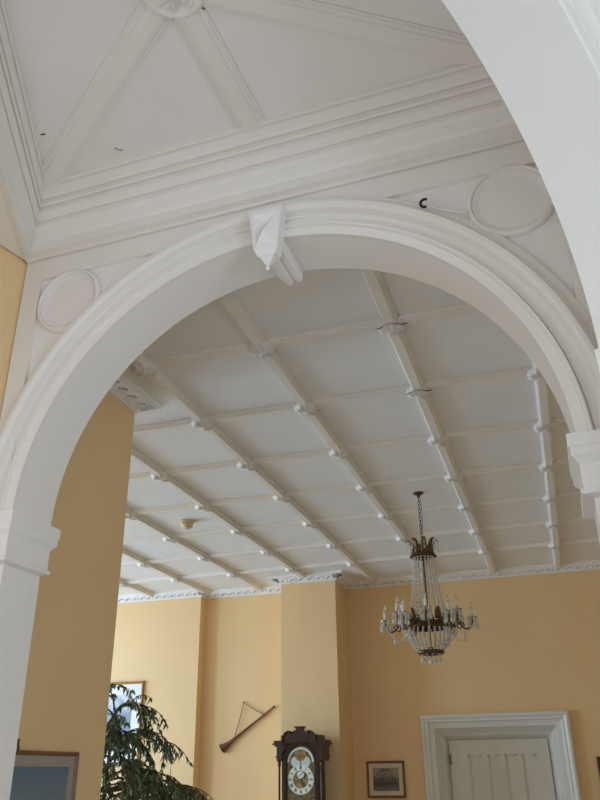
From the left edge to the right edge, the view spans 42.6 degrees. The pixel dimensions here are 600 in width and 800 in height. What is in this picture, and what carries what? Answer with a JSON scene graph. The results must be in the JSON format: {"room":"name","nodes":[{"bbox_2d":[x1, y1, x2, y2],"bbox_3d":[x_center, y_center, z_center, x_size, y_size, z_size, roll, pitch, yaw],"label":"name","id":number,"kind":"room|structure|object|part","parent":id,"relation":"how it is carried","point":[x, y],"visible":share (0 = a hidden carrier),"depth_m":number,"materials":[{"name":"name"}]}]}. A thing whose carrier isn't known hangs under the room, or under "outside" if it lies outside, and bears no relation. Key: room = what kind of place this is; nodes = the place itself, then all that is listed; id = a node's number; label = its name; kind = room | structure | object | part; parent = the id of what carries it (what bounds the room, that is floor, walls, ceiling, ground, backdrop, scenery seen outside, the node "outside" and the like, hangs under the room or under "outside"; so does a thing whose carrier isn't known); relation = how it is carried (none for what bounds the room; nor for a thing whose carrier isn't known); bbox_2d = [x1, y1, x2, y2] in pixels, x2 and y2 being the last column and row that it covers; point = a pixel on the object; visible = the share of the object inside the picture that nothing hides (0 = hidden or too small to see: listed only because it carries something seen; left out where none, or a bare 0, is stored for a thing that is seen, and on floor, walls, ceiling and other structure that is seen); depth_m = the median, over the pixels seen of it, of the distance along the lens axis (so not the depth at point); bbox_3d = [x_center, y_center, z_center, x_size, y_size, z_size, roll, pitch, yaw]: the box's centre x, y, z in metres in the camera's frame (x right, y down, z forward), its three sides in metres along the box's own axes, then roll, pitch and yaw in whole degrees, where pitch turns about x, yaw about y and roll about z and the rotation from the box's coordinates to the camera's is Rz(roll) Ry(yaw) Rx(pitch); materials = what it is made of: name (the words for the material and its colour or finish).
{"room":"historic interior","nodes":[
{"label":"historic interior","id":0,"kind":"room"},
{"bbox_2d":[0,245,27,417],"bbox_3d":[-1.559,0.836,2.606,0.140,4.214,0.950,-15,-30,27],"label":"wall","id":1,"kind":"structure","parent":0,"point":[13,268],"depth_m":3.53,"materials":[{"name":"yellow paint"}]},
{"bbox_2d":[16,392,134,799],"bbox_3d":[-4.726,2.031,4.731,7.169,4.000,1.426,-9,-27,16],"label":"wall","id":2,"kind":"structure","parent":0,"point":[67,689],"depth_m":4.29,"materials":[{"name":"yellow paint"}]},
{"bbox_2d":[9,739,79,799],"bbox_3d":[-1.347,2.050,3.314,0.024,1.086,1.210,-9,-27,16],"label":"landscape painting","id":3,"kind":"object","parent":2,"relation":"attached to","point":[37,775],"visible":0.83,"depth_m":3.77,"materials":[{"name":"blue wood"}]},
{"bbox_2d":[100,597,205,799],"bbox_3d":[-3.640,4.965,10.787,5.094,4.000,0.805,-9,-27,16],"label":"wall","id":4,"kind":"structure","parent":0,"point":[158,643],"depth_m":10.36,"materials":[{"name":"yellow paint"}]},
{"bbox_2d":[104,681,144,765],"bbox_3d":[-2.523,4.297,10.217,0.915,1.024,0.037,-9,-27,16],"label":"picture","id":5,"kind":"object","parent":4,"relation":"attached to","point":[138,686],"visible":0.21,"depth_m":10.27,"materials":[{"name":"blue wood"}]},
{"bbox_2d":[106,694,132,751],"bbox_3d":[-2.521,4.299,10.222,0.598,0.706,0.006,-9,-27,16],"label":"print","id":6,"kind":"object","parent":5,"relation":"attached to","point":[121,699],"depth_m":10.25},
{"bbox_2d":[198,593,280,799],"bbox_3d":[-0.584,4.538,9.992,1.276,4.000,0.639,-9,-27,16],"label":"wall","id":7,"kind":"structure","parent":0,"point":[242,660],"depth_m":10.00,"materials":[{"name":"yellow paint"}]},
{"bbox_2d":[219,701,274,752],"bbox_3d":[-0.672,4.158,9.789,0.744,0.602,0.120,-9,-27,16],"label":"coach horn","id":8,"kind":"object","parent":7,"relation":"hanging from","point":[223,747],"visible":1,"depth_m":9.77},
{"bbox_3d":[-0.650,4.095,9.827,0.413,0.439,0.021,-8,-27,15],"label":"cord","id":9,"kind":"part","parent":8,"relation":"part of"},
{"bbox_2d":[4,0,482,187],"bbox_3d":[-0.553,-1.651,2.411,3.100,0.175,2.531,-9,-27,16],"label":"ceiling","id":10,"kind":"structure","parent":0,"point":[105,81],"depth_m":3.00,"materials":[{"name":"paint"}]},
{"bbox_2d":[158,0,191,12],"bbox_3d":[-0.448,-1.443,2.704,0.158,0.055,0.158,-9,-27,16],"label":"flower","id":11,"kind":"object","parent":10,"relation":"on","point":[164,6],"depth_m":2.76,"materials":[{"name":"white paint"}]},
{"bbox_2d":[0,140,599,799],"bbox_3d":[0.285,0.677,2.522,7.126,4.384,0.373,-9,-27,17],"label":"archway","id":12,"kind":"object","parent":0,"point":[85,315],"depth_m":3.14,"materials":[{"name":"white paint"}]},
{"bbox_2d":[0,0,523,262],"bbox_3d":[-0.352,-1.315,2.681,2.960,0.308,1.652,-9,-27,16],"label":"crown molding","id":13,"kind":"structure","parent":12,"relation":"attached to","point":[452,111],"depth_m":3.26,"materials":[{"name":"white paint"}]},
{"bbox_2d":[108,375,599,603],"bbox_3d":[-1.831,1.192,7.556,11.385,0.088,7.291,-9,-27,16],"label":"crown molding","id":14,"kind":"structure","parent":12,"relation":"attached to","point":[340,576],"depth_m":9.81,"materials":[{"name":"paint"}]},
{"bbox_2d":[419,198,465,213],"bbox_3d":[0.548,-0.741,2.957,0.173,0.112,0.021,-7,-27,13],"label":"hook","id":15,"kind":"object","parent":12,"relation":"attached to","point":[422,199],"visible":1,"depth_m":2.97,"materials":[{"name":"grey metal"}]},
{"bbox_2d":[281,580,354,799],"bbox_3d":[0.293,4.293,9.512,0.724,4.000,1.127,-9,-27,16],"label":"wall","id":16,"kind":"structure","parent":0,"point":[315,662],"depth_m":9.41,"materials":[{"name":"yellow paint"}]},
{"bbox_2d":[118,268,599,596],"bbox_3d":[-1.761,1.228,7.782,11.785,0.196,7.981,-9,-27,16],"label":"ceiling","id":17,"kind":"structure","parent":0,"point":[297,427],"depth_m":5.94,"materials":[{"name":"paint"}]},
{"bbox_2d":[180,519,193,528],"bbox_3d":[-1.134,1.250,7.704,0.144,0.078,0.144,-9,-27,16],"label":"smoke detector","id":18,"kind":"object","parent":17,"relation":"attached to","point":[185,523],"visible":1,"depth_m":7.66,"materials":[{"name":"plastic"}]},
{"bbox_2d":[380,491,478,664],"bbox_3d":[1.087,1.525,6.702,0.816,1.501,0.755,-9,-27,16],"label":"chandelier","id":19,"kind":"object","parent":17,"relation":"hanging from","point":[449,619],"visible":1,"depth_m":6.49,"materials":[{"name":"clear glass"}]},
{"bbox_3d":[0.828,1.946,6.561,0.202,0.089,0.036,-9,-27,16],"label":"arm","id":20,"kind":"part","parent":19,"relation":"part of","materials":[{"name":"gold metal"}]},
{"bbox_3d":[0.911,1.831,6.329,0.019,0.089,0.203,-22,-33,37],"label":"arm","id":21,"kind":"part","parent":19,"relation":"part of","materials":[{"name":"gold metal"}]},
{"bbox_3d":[1.079,0.871,7.021,0.096,0.046,0.096,-9,-27,16],"label":"ceiling plate","id":22,"kind":"part","parent":19,"relation":"part of","materials":[{"name":"gold metal"}]},
{"bbox_3d":[1.082,1.104,6.907,0.019,0.496,0.019,12,-29,-24],"label":"chain","id":23,"kind":"part","parent":19,"relation":"part of","materials":[{"name":"gold metal"}]},
{"bbox_3d":[1.085,1.341,6.792,0.214,0.097,0.214,-9,-27,16],"label":"crown","id":24,"kind":"part","parent":19,"relation":"part of","materials":[{"name":"gold metal"}]},
{"bbox_3d":[1.090,1.732,6.602,0.044,0.800,0.043,-9,-27,16],"label":"stem","id":25,"kind":"part","parent":19,"relation":"part of","materials":[{"name":"gold metal"}]},
{"bbox_3d":[1.095,2.114,6.416,0.225,0.041,0.225,-9,-27,16],"label":"basket plate","id":26,"kind":"part","parent":19,"relation":"part of","materials":[{"name":"gold metal"}]},
{"bbox_3d":[1.176,1.804,6.280,0.019,0.089,0.203,8,-27,-16],"label":"arm","id":27,"kind":"part","parent":19,"relation":"part of","materials":[{"name":"gold metal"}]},
{"bbox_3d":[1.357,1.890,6.462,0.203,0.089,0.019,-6,-26,10],"label":"arm","id":28,"kind":"part","parent":19,"relation":"part of","materials":[{"name":"gold metal"}]},
{"bbox_2d":[347,569,599,799],"bbox_3d":[2.770,4.054,9.087,4.290,4.000,0.529,-9,-27,16],"label":"wall","id":29,"kind":"structure","parent":0,"point":[535,646],"depth_m":9.39,"materials":[{"name":"yellow paint"}]},
{"bbox_2d":[366,761,405,797],"bbox_3d":[1.024,4.521,9.161,0.460,0.396,0.032,-9,-27,16],"label":"picture","id":30,"kind":"object","parent":29,"relation":"attached to","point":[385,779],"visible":1,"depth_m":9.16,"materials":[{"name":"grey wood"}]},
{"bbox_2d":[373,768,399,790],"bbox_3d":[1.026,4.523,9.165,0.313,0.248,0.005,-9,-27,16],"label":"print","id":31,"kind":"object","parent":30,"relation":"attached to","point":[384,779],"depth_m":9.16,"materials":[{"name":"grey paper"}]},
{"bbox_2d":[420,710,581,799],"bbox_3d":[2.326,4.796,8.686,1.709,2.326,0.324,-9,-27,16],"label":"door","id":32,"kind":"structure","parent":29,"relation":"in","point":[530,755],"depth_m":9.01,"materials":[{"name":"paint"}]},
{"bbox_3d":[2.094,4.663,8.951,0.163,0.966,0.010,-9,-27,16],"label":"panel moulding","id":33,"kind":"part","parent":32,"relation":"part of","materials":[{"name":"paint"}]},
{"bbox_3d":[2.295,4.632,8.893,0.130,0.966,0.010,-9,-27,16],"label":"panel moulding","id":34,"kind":"part","parent":32,"relation":"part of","materials":[{"name":"paint"}]},
{"bbox_3d":[2.480,4.604,8.840,0.130,0.966,0.010,-9,-27,16],"label":"panel moulding","id":35,"kind":"part","parent":32,"relation":"part of","materials":[{"name":"paint"}]},
{"bbox_3d":[2.681,4.574,8.783,0.163,0.966,0.010,-9,-27,16],"label":"panel moulding","id":36,"kind":"part","parent":32,"relation":"part of","materials":[{"name":"paint"}]},
{"bbox_2d":[596,757,599,776],"bbox_3d":[3.573,4.216,8.387,0.543,0.598,0.042,-9,-27,16],"label":"framed picture","id":37,"kind":"object","parent":29,"relation":"attached to","point":[598,758],"visible":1,"depth_m":8.54,"materials":[{"name":"brown wood"}]},
{"bbox_2d":[442,0,599,371],"bbox_3d":[0.482,0.149,1.443,3.465,4.384,0.327,22,-34,-39],"label":"wall","id":38,"kind":"structure","parent":0,"point":[542,57],"depth_m":2.31,"materials":[{"name":"white paint"}]},
{"bbox_3d":[-1.863,3.249,2.603,15.100,0.120,16.000,-9,-27,16],"label":"floor","id":39,"kind":"structure","parent":0,"visible":0},
{"bbox_2d":[100,683,213,799],"bbox_3d":[-1.259,3.517,6.204,1.894,2.535,1.388,-9,-27,16],"label":"fig","id":40,"kind":"object","parent":39,"relation":"on","point":[133,772],"visible":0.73,"depth_m":6.27,"materials":[{"name":"plant"}]},
{"bbox_2d":[272,726,332,799],"bbox_3d":[0.038,4.777,8.435,0.635,2.194,0.315,-9,-27,16],"label":"clock","id":41,"kind":"object","parent":39,"relation":"on","point":[300,751],"visible":1,"depth_m":8.67,"materials":[{"name":"brown wood"}]},
{"bbox_3d":[-0.162,3.851,8.791,0.150,0.127,0.022,-9,-27,16],"label":"scroll moulding","id":42,"kind":"part","parent":41,"relation":"part of","materials":[{"name":"brown wood"}]},
{"bbox_3d":[0.130,3.806,8.707,0.150,0.127,0.022,-9,-27,16],"label":"scroll moulding","id":43,"kind":"part","parent":41,"relation":"part of","materials":[{"name":"brown wood"}]},
{"bbox_3d":[-2.522,5.804,9.114,2.139,1.000,0.636,-9,-27,16],"label":"sideboard","id":44,"kind":"object","parent":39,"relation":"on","visible":0},
{"bbox_2d":[159,751,171,780],"bbox_3d":[-1.633,4.717,9.207,0.171,1.015,0.170,-9,-27,16],"label":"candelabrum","id":45,"kind":"object","parent":44,"relation":"on","point":[162,751],"visible":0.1,"depth_m":9.31,"materials":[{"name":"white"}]}
]}

